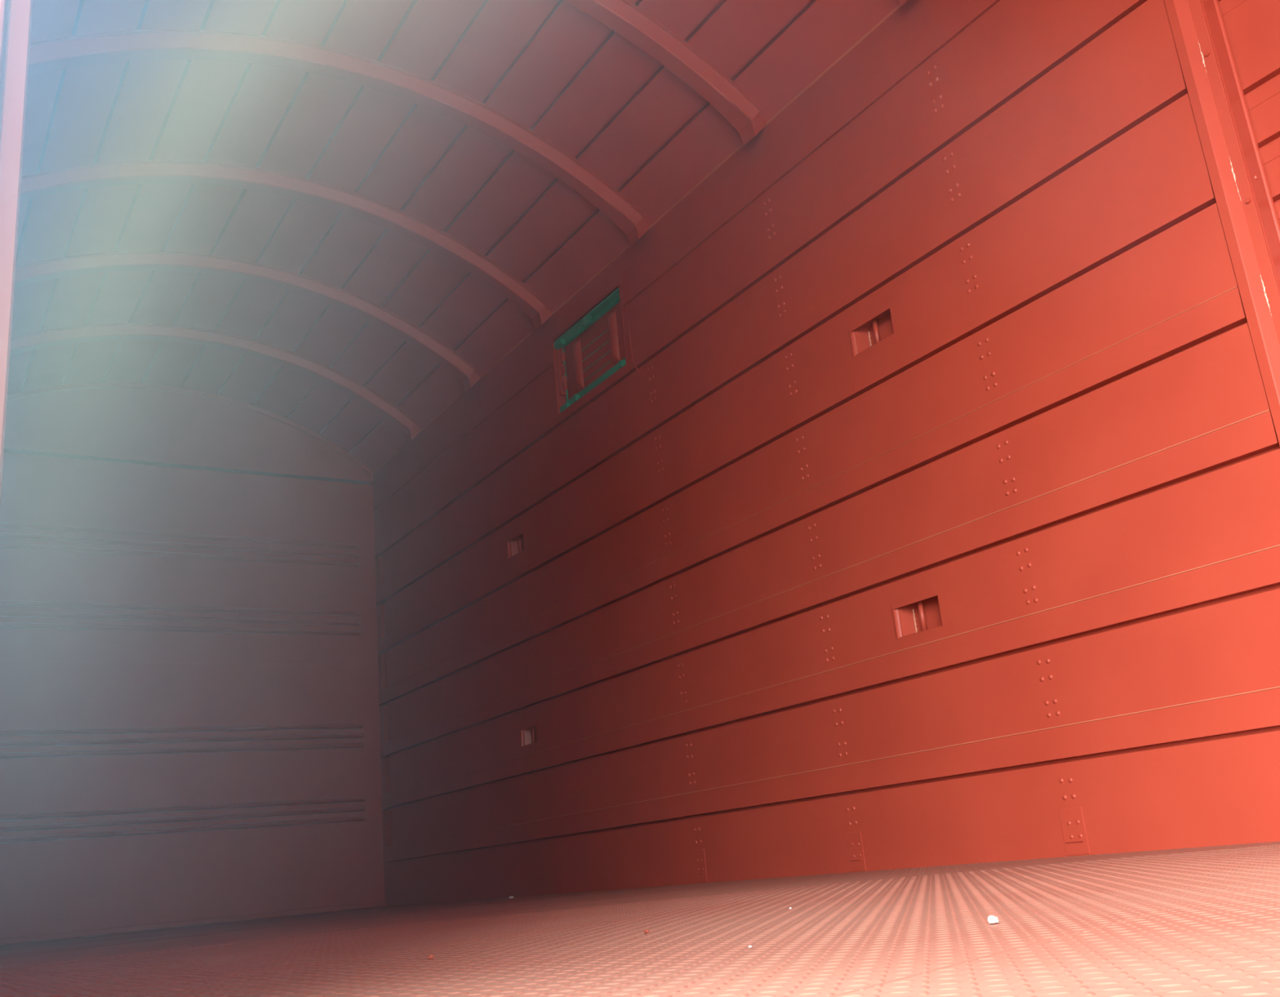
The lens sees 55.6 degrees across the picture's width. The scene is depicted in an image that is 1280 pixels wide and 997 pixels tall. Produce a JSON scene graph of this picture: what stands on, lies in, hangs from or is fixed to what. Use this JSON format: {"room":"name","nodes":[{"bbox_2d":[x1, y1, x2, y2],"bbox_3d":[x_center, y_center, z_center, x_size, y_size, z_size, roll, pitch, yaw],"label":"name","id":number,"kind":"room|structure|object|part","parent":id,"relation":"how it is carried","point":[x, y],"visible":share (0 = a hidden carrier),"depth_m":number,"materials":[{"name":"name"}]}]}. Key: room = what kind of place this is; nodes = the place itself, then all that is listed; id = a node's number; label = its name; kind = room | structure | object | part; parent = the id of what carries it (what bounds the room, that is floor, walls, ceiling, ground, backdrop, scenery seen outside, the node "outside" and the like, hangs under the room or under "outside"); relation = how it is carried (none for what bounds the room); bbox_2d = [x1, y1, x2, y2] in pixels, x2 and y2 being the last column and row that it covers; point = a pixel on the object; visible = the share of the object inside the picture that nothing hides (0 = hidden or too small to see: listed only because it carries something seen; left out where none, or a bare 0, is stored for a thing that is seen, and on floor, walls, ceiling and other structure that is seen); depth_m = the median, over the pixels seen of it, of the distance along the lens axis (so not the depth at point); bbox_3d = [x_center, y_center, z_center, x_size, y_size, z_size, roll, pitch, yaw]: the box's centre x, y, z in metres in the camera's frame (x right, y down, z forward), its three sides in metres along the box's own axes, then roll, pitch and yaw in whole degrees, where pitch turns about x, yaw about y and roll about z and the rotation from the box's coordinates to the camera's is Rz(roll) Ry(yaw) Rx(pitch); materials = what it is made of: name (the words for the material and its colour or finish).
{"room":"cargo space","nodes":[
{"label":"cargo space","id":0,"kind":"room"},
{"bbox_2d":[0,380,386,944],"bbox_3d":[-3.086,0.823,7.778,3.080,3.714,0.154,5,-20,-32],"label":"wall","id":1,"kind":"structure","parent":0,"point":[190,732],"depth_m":7.74,"materials":[{"name":"red paint"}]},
{"bbox_2d":[7,382,373,475],"bbox_3d":[-3.175,-0.515,8.124,2.878,0.505,0.034,5,-20,-32],"label":"trim","id":2,"kind":"structure","parent":1,"relation":"attached to","point":[106,384],"depth_m":8.27,"materials":[{"name":"red paint"}]},
{"bbox_2d":[7,0,899,471],"bbox_3d":[1.239,-3.018,1.429,3.056,0.536,17.065,5,-20,-32],"label":"ceiling","id":3,"kind":"structure","parent":0,"point":[549,67],"depth_m":5.71,"materials":[{"name":"red paint"}]},
{"bbox_2d":[9,323,421,443],"bbox_3d":[-2.708,-0.754,7.412,2.878,0.560,0.148,5,-20,-32],"label":"rib","id":4,"kind":"object","parent":3,"relation":"attached to","point":[402,421],"visible":0.98,"depth_m":7.53,"materials":[{"name":"red paint"}]},
{"bbox_2d":[14,251,480,392],"bbox_3d":[-2.216,-1.029,6.666,2.878,0.560,0.148,5,-20,-32],"label":"rib","id":5,"kind":"object","parent":3,"relation":"attached to","point":[113,261],"visible":0.97,"depth_m":6.75,"materials":[{"name":"red paint"}]},
{"bbox_2d":[19,160,551,330],"bbox_3d":[-1.730,-1.300,5.927,2.878,0.560,0.148,5,-20,-32],"label":"rib","id":6,"kind":"object","parent":3,"relation":"attached to","point":[38,184],"visible":0.97,"depth_m":5.99,"materials":[{"name":"red paint"}]},
{"bbox_2d":[27,29,649,246],"bbox_3d":[-1.207,-1.593,5.133,2.878,0.560,0.148,5,-20,-32],"label":"rib","id":7,"kind":"object","parent":3,"relation":"attached to","point":[73,51],"visible":0.95,"depth_m":5.14,"materials":[{"name":"red paint"}]},
{"bbox_2d":[563,0,765,146],"bbox_3d":[-0.726,-1.862,4.403,2.878,0.560,0.148,5,-20,-32],"label":"rib","id":8,"kind":"object","parent":3,"relation":"attached to","point":[623,17],"visible":1,"depth_m":4.93,"materials":[{"name":"red paint"}]},
{"bbox_2d":[897,0,908,6],"bbox_3d":[-0.229,-2.139,3.648,2.878,0.560,0.148,5,-20,-32],"label":"rib","id":9,"kind":"object","parent":3,"relation":"attached to","point":[902,2],"visible":1,"depth_m":4.31,"materials":[{"name":"red paint"}]},
{"bbox_2d":[0,840,1279,996],"bbox_3d":[1.511,0.117,0.413,3.050,0.101,16.940,5,-20,-32],"label":"floor","id":10,"kind":"structure","parent":0,"point":[1198,921],"depth_m":1.37,"materials":[{"name":"paint"}]},
{"bbox_2d":[987,915,998,923],"bbox_3d":[0.329,0.392,1.133,0.009,0.007,0.016,-19,-21,37],"label":"paper scrap","id":11,"kind":"object","parent":10,"relation":"on","point":[991,918],"visible":1,"depth_m":1.13,"materials":[{"name":"white paper"}]},
{"bbox_2d":[369,0,1279,905],"bbox_3d":[-0.082,0.318,5.914,0.168,3.044,6.566,5,-20,-32],"label":"wall","id":12,"kind":"structure","parent":0,"point":[1064,433],"depth_m":4.34,"materials":[{"name":"red paint"}]},
{"bbox_2d":[506,529,524,558],"bbox_3d":[-0.667,0.260,6.771,0.065,0.110,0.204,5,-20,-32],"label":"pocket","id":13,"kind":"object","parent":12,"relation":"attached to","point":[515,544],"visible":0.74,"depth_m":6.82,"materials":[{"name":"red paint"}]},
{"bbox_2d":[520,721,537,746],"bbox_3d":[-0.566,1.256,6.457,0.065,0.104,0.195,5,-20,-32],"label":"pocket","id":14,"kind":"object","parent":12,"relation":"attached to","point":[528,733],"visible":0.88,"depth_m":6.50,"materials":[{"name":"red paint"}]},
{"bbox_2d":[564,302,625,399],"bbox_3d":[-0.214,-0.774,6.272,0.008,0.344,0.676,5,-20,-32],"label":"shutter","id":15,"kind":"object","parent":12,"relation":"attached to","point":[593,355],"depth_m":6.28,"materials":[{"name":"red paint"}]},
{"bbox_2d":[551,266,639,416],"bbox_3d":[-0.190,-0.740,6.218,0.145,0.571,0.817,5,-20,-32],"label":"hatch","id":16,"kind":"object","parent":12,"relation":"attached to","point":[593,348],"visible":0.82,"depth_m":6.31,"materials":[{"name":"red paint"}]},
{"bbox_3d":[-0.417,-0.666,6.502,0.041,0.248,0.016,5,-20,-32],"label":"latch plate","id":17,"kind":"part","parent":16,"relation":"part of","materials":[{"name":"red paint"}]},
{"bbox_3d":[-0.396,-0.646,6.471,0.009,0.328,0.009,5,-20,-32],"label":"latch rod","id":18,"kind":"part","parent":16,"relation":"part of","materials":[{"name":"green paint"}]},
{"bbox_3d":[-0.260,-0.930,6.302,0.058,0.029,0.688,5,-20,-32],"label":"rail","id":19,"kind":"part","parent":16,"relation":"part of","materials":[{"name":"green metal"}]},
{"bbox_3d":[-0.214,-0.581,6.204,0.030,0.076,0.688,5,-20,-32],"label":"rail","id":20,"kind":"part","parent":16,"relation":"part of","materials":[{"name":"green metal"}]},
{"bbox_2d":[373,4,900,472],"bbox_3d":[0.931,-1.791,4.463,0.010,0.017,10.946,5,-20,-32],"label":"trim","id":21,"kind":"structure","parent":12,"relation":"attached to","point":[898,6],"depth_m":5.50,"materials":[{"name":"red wood"}]},
{"bbox_3d":[0.249,1.528,5.051,0.010,0.131,0.082,5,-20,-32],"label":"splice plate","id":22,"kind":"part","parent":12,"relation":"part of","materials":[{"name":"red paint"}]},
{"bbox_3d":[0.758,1.244,4.277,0.010,0.131,0.082,5,-20,-32],"label":"splice plate","id":23,"kind":"part","parent":12,"relation":"part of","materials":[{"name":"red paint"}]},
{"bbox_2d":[848,303,894,356],"bbox_3d":[0.869,-0.608,4.440,0.065,0.116,0.226,5,-20,-32],"label":"pocket","id":24,"kind":"object","parent":12,"relation":"attached to","point":[878,326],"visible":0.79,"depth_m":4.48,"materials":[{"name":"red paint"}]},
{"bbox_2d":[891,590,943,639],"bbox_3d":[0.965,0.398,4.133,0.065,0.120,0.226,5,-20,-32],"label":"pocket","id":25,"kind":"object","parent":12,"relation":"attached to","point":[922,612],"visible":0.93,"depth_m":4.17,"materials":[{"name":"red paint"}]},
{"bbox_3d":[1.257,0.965,3.520,0.010,0.131,0.082,5,-20,-32],"label":"splice plate","id":26,"kind":"part","parent":12,"relation":"part of","materials":[{"name":"red paint"}]},
{"bbox_2d":[1164,0,1279,445],"bbox_3d":[1.654,-0.655,3.245,0.124,2.990,0.086,5,-20,-32],"label":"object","id":27,"kind":"structure","parent":12,"relation":"attached to","point":[1248,215],"depth_m":3.29,"materials":[{"name":"red paint"}]},
{"bbox_3d":[0.161,-1.474,0.098,0.100,3.034,17.020,5,-20,-32],"label":"wall","id":28,"kind":"structure","parent":0,"visible":0},
{"bbox_2d":[0,0,32,502],"bbox_3d":[-1.192,-0.661,2.056,0.068,2.890,2.653,5,-20,-32],"label":"door","id":29,"kind":"structure","parent":28,"relation":"in","point":[15,15],"depth_m":0.76,"materials":[{"name":"red paint"}]},
{"bbox_3d":[5.447,-2.781,-2.529,0.100,3.034,6.500,5,-20,-32],"label":"wall","id":30,"kind":"structure","parent":0,"visible":0},
{"bbox_2d":[1217,0,1279,224],"bbox_3d":[2.722,-1.260,1.673,0.163,3.034,4.068,5,-20,-32],"label":"door","id":31,"kind":"structure","parent":30,"relation":"in","point":[1252,27],"depth_m":3.35,"materials":[{"name":"red paint"}]}
]}

